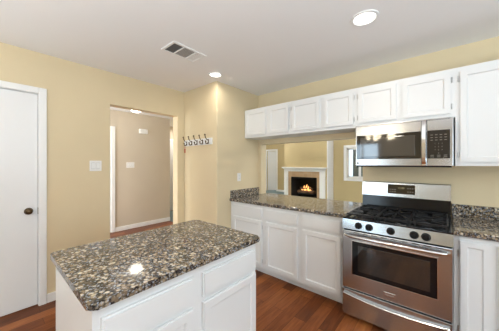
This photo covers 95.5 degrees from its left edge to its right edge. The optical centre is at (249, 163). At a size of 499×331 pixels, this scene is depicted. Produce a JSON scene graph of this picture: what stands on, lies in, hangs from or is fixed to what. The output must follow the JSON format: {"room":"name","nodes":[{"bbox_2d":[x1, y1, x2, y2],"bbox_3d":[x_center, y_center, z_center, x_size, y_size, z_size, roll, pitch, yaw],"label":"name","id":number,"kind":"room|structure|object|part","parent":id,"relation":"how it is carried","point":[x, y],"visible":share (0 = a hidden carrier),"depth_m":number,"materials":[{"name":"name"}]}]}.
{"room":"kitchen","nodes":[
{"label":"kitchen","id":0,"kind":"room"},
{"bbox_2d":[0,42,183,293],"bbox_3d":[-3.303,0.153,1.274,0.625,2.490,6.340,0,0,41],"label":"wall","id":1,"kind":"structure","parent":0,"point":[80,98],"depth_m":2.49,"materials":[{"name":"beige paint"}]},
{"bbox_2d":[0,80,46,316],"bbox_3d":[-2.361,0.326,1.964,0.159,2.143,0.893,0,0,41],"label":"door","id":2,"kind":"structure","parent":1,"relation":"in","point":[23,111],"depth_m":2.16,"materials":[{"name":"white wood"}]},
{"bbox_3d":[-2.115,0.461,2.172,0.056,0.066,0.066,0,0,41],"label":"knob","id":3,"kind":"part","parent":2,"relation":"part of","materials":[{"name":"brown metal"}]},
{"bbox_2d":[47,291,55,302],"bbox_3d":[-3.012,1.353,1.123,0.014,0.090,6.190,0,0,41],"label":"baseboard","id":4,"kind":"structure","parent":1,"relation":"attached to","point":[51,296],"depth_m":2.29,"materials":[{"name":"white wood"}]},
{"bbox_2d":[90,161,101,170],"bbox_3d":[-1.758,0.026,2.590,0.012,0.118,0.118,0,0,41],"label":"light switch","id":5,"kind":"object","parent":1,"relation":"attached to","point":[94,165],"visible":1,"depth_m":2.59,"materials":[{"name":"white plastic"}]},
{"bbox_2d":[110,109,169,232],"bbox_3d":[-3.722,0.153,4.340,1.100,2.490,4.155,0,0,41],"label":"wall","id":6,"kind":"structure","parent":0,"point":[142,192],"depth_m":5.02,"materials":[{"name":"paint"}]},
{"bbox_2d":[110,126,114,232],"bbox_3d":[-3.017,0.320,4.267,0.066,2.155,0.900,0,0,41],"label":"door","id":7,"kind":"structure","parent":6,"relation":"in","point":[112,128],"depth_m":4.58,"materials":[{"name":"white wood"}]},
{"bbox_2d":[126,162,133,167],"bbox_3d":[-2.550,0.032,4.855,0.012,0.118,0.165,0,0,41],"label":"light switch","id":8,"kind":"object","parent":6,"relation":"attached to","point":[128,164],"visible":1,"depth_m":4.84,"materials":[{"name":"white plastic"}]},
{"bbox_2d":[115,217,169,231],"bbox_3d":[-3.299,1.353,3.978,0.014,0.090,4.155,0,0,41],"label":"baseboard","id":9,"kind":"structure","parent":6,"relation":"attached to","point":[141,224],"depth_m":5.02,"materials":[{"name":"white wood"}]},
{"bbox_2d":[139,129,147,133],"bbox_3d":[-2.361,-0.714,5.048,0.046,0.100,0.180,0,0,41],"label":"door chime","id":10,"kind":"object","parent":6,"relation":"attached to","point":[141,131],"visible":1,"depth_m":5.03,"materials":[{"name":"white plastic"}]},
{"bbox_2d":[170,127,172,210],"bbox_3d":[-2.469,0.153,6.628,0.130,2.490,1.180,0,0,41],"label":"wall","id":11,"kind":"structure","parent":0,"point":[171,128],"depth_m":6.71,"materials":[{"name":"paint"}]},
{"bbox_2d":[170,139,172,210],"bbox_3d":[-2.288,0.335,6.723,0.020,2.125,0.630,0,0,41],"label":"door","id":12,"kind":"structure","parent":11,"relation":"in","point":[171,140],"depth_m":6.70,"materials":[{"name":"white wood"}]},
{"bbox_2d":[0,190,387,330],"bbox_3d":[0.596,1.438,4.656,11.250,0.080,16.550,0,0,41],"label":"floor","id":13,"kind":"structure","parent":0,"point":[281,305],"depth_m":2.11,"materials":[{"name":"red wood"}]},
{"bbox_2d":[56,244,255,330],"bbox_3d":[-0.490,0.956,1.345,0.650,0.882,0.914,0,0,41],"label":"base cabinet","id":14,"kind":"object","parent":13,"relation":"on","point":[220,294],"visible":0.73,"depth_m":1.10,"materials":[{"name":"white wood"}]},
{"bbox_3d":[-0.403,0.619,0.961,0.019,0.125,0.392,0,0,41],"label":"drawer","id":15,"kind":"part","parent":14,"relation":"part of","materials":[{"name":"white wood"}]},
{"bbox_2d":[50,220,259,310],"bbox_3d":[-0.505,0.499,1.369,0.712,0.030,0.966,0,0,41],"label":"countertop","id":16,"kind":"structure","parent":14,"relation":"on","point":[104,273],"depth_m":1.16,"materials":[{"name":"stone"}]},
{"bbox_3d":[-0.403,0.995,0.961,0.019,0.575,0.392,0,0,41],"label":"door","id":17,"kind":"part","parent":14,"relation":"part of","materials":[{"name":"white wood"}]},
{"bbox_3d":[-0.100,0.619,1.315,0.019,0.125,0.424,0,0,41],"label":"drawer","id":18,"kind":"part","parent":14,"relation":"part of","materials":[{"name":"white wood"}]},
{"bbox_3d":[-0.100,0.995,1.315,0.019,0.575,0.424,0,0,41],"label":"door","id":19,"kind":"part","parent":14,"relation":"part of","materials":[{"name":"white wood"}]},
{"bbox_2d":[231,201,267,273],"bbox_3d":[0.154,0.959,3.211,0.590,0.874,0.619,0,0,41],"label":"base cabinet","id":20,"kind":"object","parent":13,"relation":"on","point":[249,218],"visible":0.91,"depth_m":2.90,"materials":[{"name":"white wood"}]},
{"bbox_3d":[-0.037,0.620,2.979,0.500,0.125,0.019,0,0,41],"label":"drawer","id":21,"kind":"part","parent":20,"relation":"part of","materials":[{"name":"white wood"}]},
{"bbox_3d":[-0.037,0.999,2.979,0.500,0.568,0.019,0,0,41],"label":"door","id":22,"kind":"part","parent":20,"relation":"part of","materials":[{"name":"white wood"}]},
{"bbox_2d":[229,193,361,217],"bbox_3d":[0.577,0.502,2.960,1.561,0.038,0.811,0,0,41],"label":"countertop","id":23,"kind":"structure","parent":20,"relation":"on","point":[334,208],"depth_m":2.74,"materials":[{"name":"stone"}]},
{"bbox_2d":[265,206,303,287],"bbox_3d":[0.563,0.959,2.860,0.488,0.874,0.619,0,0,41],"label":"base cabinet","id":24,"kind":"object","parent":13,"relation":"on","point":[282,226],"visible":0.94,"depth_m":2.61,"materials":[{"name":"white wood"}]},
{"bbox_3d":[0.363,0.999,2.636,0.433,0.568,0.019,0,0,41],"label":"door","id":25,"kind":"part","parent":24,"relation":"part of","materials":[{"name":"white wood"}]},
{"bbox_3d":[0.363,0.620,2.636,0.433,0.125,0.019,0,0,41],"label":"drawer","id":26,"kind":"part","parent":24,"relation":"part of","materials":[{"name":"white wood"}]},
{"bbox_2d":[282,167,326,198],"bbox_3d":[1.999,0.763,7.997,1.620,1.270,0.650,0,0,41],"label":"fireplace","id":27,"kind":"object","parent":13,"relation":"on","point":[295,178],"visible":0.73,"depth_m":8.05,"materials":[{"name":"white wood"}]},
{"bbox_3d":[1.872,0.854,7.845,0.964,0.767,0.025,0,0,41],"label":"firebox frame","id":28,"kind":"part","parent":27,"relation":"part of","materials":[{"name":"black metal"}]},
{"bbox_2d":[282,167,326,168],"bbox_3d":[1.836,0.148,7.807,1.620,0.040,0.150,0,0,41],"label":"mantel shelf","id":29,"kind":"object","parent":27,"relation":"attached to","point":[282,167],"depth_m":7.70,"materials":[{"name":"white wood"}]},
{"bbox_2d":[297,189,313,193],"bbox_3d":[1.967,0.992,7.978,0.588,0.134,0.114,0,0,39],"label":"log","id":30,"kind":"object","parent":27,"relation":"on","point":[299,190],"visible":0.99,"depth_m":7.93,"materials":[{"name":"brown wood"}]},
{"bbox_2d":[301,212,343,303],"bbox_3d":[0.932,0.959,2.545,0.482,0.874,0.619,0,0,41],"label":"base cabinet","id":31,"kind":"object","parent":13,"relation":"on","point":[321,235],"visible":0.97,"depth_m":2.31,"materials":[{"name":"white wood"}]},
{"bbox_3d":[0.730,0.620,2.323,0.408,0.125,0.019,0,0,41],"label":"drawer","id":32,"kind":"part","parent":31,"relation":"part of","materials":[{"name":"white wood"}]},
{"bbox_3d":[0.730,0.999,2.323,0.408,0.568,0.019,0,0,41],"label":"door","id":33,"kind":"part","parent":31,"relation":"part of","materials":[{"name":"white wood"}]},
{"bbox_2d":[342,181,453,330],"bbox_3d":[1.353,0.798,2.079,0.757,1.200,0.807,0,0,41],"label":"gas range","id":34,"kind":"object","parent":13,"relation":"on","point":[398,245],"visible":1,"depth_m":1.85,"materials":[{"name":"silver metal"}]},
{"bbox_3d":[0.940,0.545,1.968,0.058,0.058,0.040,0,0,41],"label":"knob","id":35,"kind":"part","parent":34,"relation":"part of","materials":[{"name":"black plastic"}]},
{"bbox_3d":[1.004,0.545,1.913,0.058,0.058,0.040,0,0,41],"label":"knob","id":36,"kind":"part","parent":34,"relation":"part of","materials":[{"name":"black plastic"}]},
{"bbox_3d":[1.124,0.545,1.810,0.058,0.058,0.040,0,0,41],"label":"knob","id":37,"kind":"part","parent":34,"relation":"part of","materials":[{"name":"black plastic"}]},
{"bbox_3d":[1.134,0.830,1.818,0.495,0.225,0.003,0,0,41],"label":"glass","id":38,"kind":"part","parent":34,"relation":"part of","materials":[{"name":"black glass"}]},
{"bbox_3d":[1.132,0.833,1.821,0.598,0.310,0.005,0,0,41],"label":"window trim","id":39,"kind":"part","parent":34,"relation":"part of","materials":[{"name":"silver metal"}]},
{"bbox_3d":[1.122,1.166,1.811,0.720,0.043,0.030,0,0,41],"label":"handle","id":40,"kind":"part","parent":34,"relation":"part of","materials":[{"name":"silver metal"}]},
{"bbox_3d":[1.112,0.636,1.798,0.724,0.025,0.067,0,0,41],"label":"handle","id":41,"kind":"part","parent":34,"relation":"part of","materials":[{"name":"silver metal"}]},
{"bbox_3d":[1.147,0.855,1.839,0.749,0.515,0.044,0,0,41],"label":"oven door","id":42,"kind":"part","parent":34,"relation":"part of","materials":[{"name":"silver metal"}]},
{"bbox_3d":[1.147,1.239,1.839,0.749,0.226,0.044,0,0,41],"label":"drawer","id":43,"kind":"part","parent":34,"relation":"part of","materials":[{"name":"silver metal"}]},
{"bbox_3d":[1.152,0.543,1.845,0.757,0.086,0.060,0,0,41],"label":"control panel","id":44,"kind":"part","parent":34,"relation":"part of","materials":[{"name":"silver metal"}]},
{"bbox_2d":[343,208,453,234],"bbox_3d":[1.361,0.499,2.090,0.757,0.027,0.680,0,0,41],"label":"cooktop","id":45,"kind":"object","parent":34,"relation":"in","point":[408,227],"depth_m":1.91,"materials":[{"name":"black metal"}]},
{"bbox_3d":[1.241,0.545,1.711,0.058,0.058,0.040,0,0,41],"label":"knob","id":46,"kind":"part","parent":34,"relation":"part of","materials":[{"name":"black plastic"}]},
{"bbox_3d":[1.295,0.545,1.664,0.058,0.058,0.040,0,0,41],"label":"knob","id":47,"kind":"part","parent":34,"relation":"part of","materials":[{"name":"black plastic"}]},
{"bbox_2d":[453,234,494,330],"bbox_3d":[1.774,0.959,1.824,0.209,0.874,0.619,0,0,41],"label":"base cabinet","id":48,"kind":"object","parent":13,"relation":"on","point":[473,258],"visible":0.96,"depth_m":1.60,"materials":[{"name":"white wood"}]},
{"bbox_2d":[495,241,498,330],"bbox_3d":[2.056,0.959,1.582,0.534,0.874,0.619,0,0,41],"label":"base cabinet","id":49,"kind":"object","parent":13,"relation":"on","point":[496,243],"visible":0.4,"depth_m":1.53,"materials":[{"name":"white wood"}]},
{"bbox_2d":[451,215,498,241],"bbox_3d":[1.987,0.502,1.647,0.763,0.038,0.648,0,0,41],"label":"countertop","id":50,"kind":"structure","parent":49,"relation":"on","point":[479,228],"depth_m":1.71,"materials":[{"name":"stone"}]},
{"bbox_3d":[1.858,0.920,1.357,0.502,0.725,0.019,0,0,41],"label":"door","id":51,"kind":"part","parent":49,"relation":"part of","materials":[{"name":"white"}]},
{"bbox_2d":[184,81,257,227],"bbox_3d":[-0.439,0.153,3.654,0.882,2.490,1.002,0,0,41],"label":"wall","id":52,"kind":"structure","parent":0,"point":[216,109],"depth_m":3.21,"materials":[{"name":"beige paint"}]},
{"bbox_2d":[183,134,212,146],"bbox_3d":[-0.768,-0.329,3.218,0.643,0.139,0.089,0,0,41],"label":"coat rack","id":53,"kind":"object","parent":52,"relation":"attached to","point":[205,141],"visible":1,"depth_m":3.20,"materials":[{"name":"white"}]},
{"bbox_2d":[237,173,240,180],"bbox_3d":[-0.151,0.198,3.304,0.008,0.118,0.072,0,0,41],"label":"wall outlet","id":54,"kind":"object","parent":52,"relation":"attached to","point":[238,174],"visible":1,"depth_m":3.30,"materials":[{"name":"white plastic"}]},
{"bbox_2d":[230,187,258,197],"bbox_3d":[-0.057,0.430,3.406,0.020,0.106,0.632,0,0,41],"label":"backsplash","id":55,"kind":"structure","parent":52,"relation":"attached to","point":[249,191],"depth_m":3.37,"materials":[{"name":"stone"}]},
{"bbox_2d":[0,0,498,126],"bbox_3d":[0.596,-1.152,4.656,11.250,0.120,16.550,0,0,41],"label":"ceiling","id":56,"kind":"structure","parent":0,"point":[258,47],"depth_m":1.90,"materials":[{"name":"white paint"}]},
{"bbox_2d":[161,41,206,62],"bbox_3d":[-0.637,-1.087,2.224,0.224,0.010,0.370,0,0,41],"label":"ceiling vent","id":57,"kind":"object","parent":56,"relation":"in","point":[175,48],"visible":1,"depth_m":2.21,"materials":[{"name":"white metal"}]},
{"bbox_3d":[-0.634,-1.087,2.227,0.182,0.004,0.125,0,0,41],"label":"louvre panel","id":58,"kind":"part","parent":57,"relation":"part of","materials":[{"name":"grey metal"}]},
{"bbox_3d":[-0.559,-1.087,2.315,0.182,0.001,0.084,0,0,41],"label":"louvre panel","id":59,"kind":"part","parent":57,"relation":"part of","materials":[{"name":"white metal"}]},
{"bbox_2d":[208,72,221,77],"bbox_3d":[-0.417,-1.087,2.779,0.170,0.010,0.170,0,0,41],"label":"recessed light","id":60,"kind":"object","parent":56,"relation":"in","point":[211,74],"visible":1,"depth_m":2.77,"materials":[{"name":"white"}]},
{"bbox_2d":[350,9,379,26],"bbox_3d":[0.863,-1.087,1.700,0.196,0.010,0.196,0,0,41],"label":"recessed light","id":61,"kind":"object","parent":56,"relation":"in","point":[365,17],"visible":1,"depth_m":1.69,"materials":[{"name":"white glass"}]},
{"bbox_2d":[266,144,284,189],"bbox_3d":[1.078,0.153,10.871,3.900,2.490,1.520,0,0,41],"label":"wall","id":62,"kind":"structure","parent":0,"point":[281,147],"depth_m":11.31,"materials":[{"name":"paint"}]},
{"bbox_2d":[266,149,277,190],"bbox_3d":[1.274,0.335,11.823,0.750,2.125,0.460,0,0,41],"label":"door","id":63,"kind":"structure","parent":62,"relation":"in","point":[272,153],"depth_m":11.85,"materials":[{"name":"white wood"}]},
{"bbox_2d":[285,141,326,198],"bbox_3d":[2.227,0.153,8.229,1.593,2.490,1.000,0,0,41],"label":"wall","id":64,"kind":"structure","parent":0,"point":[304,154],"depth_m":7.77,"materials":[{"name":"paint"}]},
{"bbox_2d":[327,140,332,199],"bbox_3d":[2.678,0.153,7.511,0.024,2.490,0.505,0,0,41],"label":"trim","id":65,"kind":"structure","parent":64,"relation":"attached to","point":[329,143],"depth_m":7.50,"materials":[{"name":"white wood"}]},
{"bbox_2d":[333,139,362,202],"bbox_3d":[5.118,0.153,5.834,5.910,2.490,0.120,0,0,41],"label":"wall","id":66,"kind":"structure","parent":0,"point":[351,191],"depth_m":7.50,"materials":[{"name":"paint"}]},
{"bbox_2d":[344,145,362,181],"bbox_3d":[4.567,-0.017,6.259,3.790,1.160,0.120,0,0,41],"label":"window","id":67,"kind":"structure","parent":66,"relation":"in","point":[347,148],"depth_m":7.40,"materials":[{"name":"white wood"}]},
{"bbox_3d":[4.593,-0.017,6.289,3.600,0.970,0.040,0,0,41],"label":"sash","id":68,"kind":"part","parent":67,"relation":"part of","materials":[{"name":"white"}]},
{"bbox_2d":[258,36,498,214],"bbox_3d":[2.126,0.153,2.036,5.118,2.490,0.125,0,0,41],"label":"wall","id":69,"kind":"structure","parent":0,"point":[470,185],"depth_m":2.31,"materials":[{"name":"beige paint"}]},
{"bbox_2d":[245,102,300,139],"bbox_3d":[0.326,-0.584,3.263,0.784,0.416,0.344,0,0,41],"label":"upper cabinet","id":70,"kind":"object","parent":69,"relation":"attached to","point":[273,121],"visible":0.95,"depth_m":3.13,"materials":[{"name":"white wood"}]},
{"bbox_3d":[0.086,-0.583,3.254,0.369,0.349,0.019,0,0,41],"label":"door","id":71,"kind":"part","parent":70,"relation":"part of","materials":[{"name":"white wood"}]},
{"bbox_3d":[0.381,-0.583,3.001,0.312,0.349,0.019,0,0,41],"label":"door","id":72,"kind":"part","parent":70,"relation":"part of","materials":[{"name":"white wood"}]},
{"bbox_2d":[291,88,355,135],"bbox_3d":[0.921,-0.584,2.754,0.782,0.416,0.344,0,0,41],"label":"upper cabinet","id":73,"kind":"object","parent":69,"relation":"attached to","point":[332,113],"visible":0.97,"depth_m":2.60,"materials":[{"name":"white wood"}]},
{"bbox_3d":[0.676,-0.583,2.749,0.368,0.349,0.019,0,0,41],"label":"door","id":74,"kind":"part","parent":73,"relation":"part of","materials":[{"name":"white wood"}]},
{"bbox_3d":[0.972,-0.583,2.496,0.322,0.349,0.019,0,0,41],"label":"door","id":75,"kind":"part","parent":73,"relation":"part of","materials":[{"name":"white wood"}]},
{"bbox_2d":[356,68,454,125],"bbox_3d":[1.512,-0.588,2.248,0.774,0.408,0.344,0,0,41],"label":"upper cabinet","id":76,"kind":"object","parent":69,"relation":"attached to","point":[431,95],"visible":0.98,"depth_m":2.08,"materials":[{"name":"white wood"}]},
{"bbox_3d":[1.260,-0.587,2.250,0.336,0.341,0.019,0,0,41],"label":"door","id":77,"kind":"part","parent":76,"relation":"part of","materials":[{"name":"white wood"}]},
{"bbox_2d":[356,117,452,166],"bbox_3d":[1.484,-0.175,2.214,0.748,0.414,0.431,0,0,41],"label":"microwave","id":78,"kind":"object","parent":76,"relation":"attached to","point":[429,142],"visible":1,"depth_m":2.04,"materials":[{"name":"grey metal"}]},
{"bbox_3d":[1.318,-0.180,2.153,0.575,0.404,0.030,0,0,41],"label":"door","id":79,"kind":"part","parent":78,"relation":"part of","materials":[{"name":"silver metal"}]},
{"bbox_3d":[1.499,-0.175,1.950,0.040,0.378,0.048,0,0,41],"label":"handle","id":80,"kind":"part","parent":78,"relation":"part of","materials":[{"name":"silver metal"}]},
{"bbox_3d":[1.603,-0.180,1.909,0.171,0.404,0.030,0,0,41],"label":"control panel","id":81,"kind":"part","parent":78,"relation":"part of","materials":[{"name":"silver metal"}]},
{"bbox_3d":[1.550,-0.587,2.001,0.338,0.341,0.019,0,0,41],"label":"door","id":82,"kind":"part","parent":76,"relation":"part of","materials":[{"name":"white wood"}]},
{"bbox_2d":[452,204,498,219],"bbox_3d":[2.192,0.430,1.884,0.760,0.106,0.020,0,0,41],"label":"backsplash","id":83,"kind":"structure","parent":69,"relation":"attached to","point":[484,212],"depth_m":2.02,"materials":[{"name":"stone"}]},
{"bbox_2d":[454,59,498,165],"bbox_3d":[2.120,-0.386,1.728,0.826,0.812,0.344,0,0,41],"label":"upper cabinet","id":84,"kind":"object","parent":69,"relation":"attached to","point":[476,122],"visible":0.96,"depth_m":1.78,"materials":[{"name":"white wood"}]},
{"label":"outside","id":85,"kind":"structure","parent":0,"visible":0},
{"bbox_3d":[7.193,1.558,7.020,7.200,0.280,4.380,0,0,41],"label":"ground","id":86,"kind":"structure","parent":85,"visible":0},
{"bbox_2d":[353,150,362,176],"bbox_3d":[6.829,0.098,6.594,7.200,2.600,0.100,0,0,41],"label":"fence","id":87,"kind":"object","parent":86,"relation":"on","point":[355,168],"visible":0.11,"depth_m":8.84,"materials":[{"name":"grey"}]}
]}

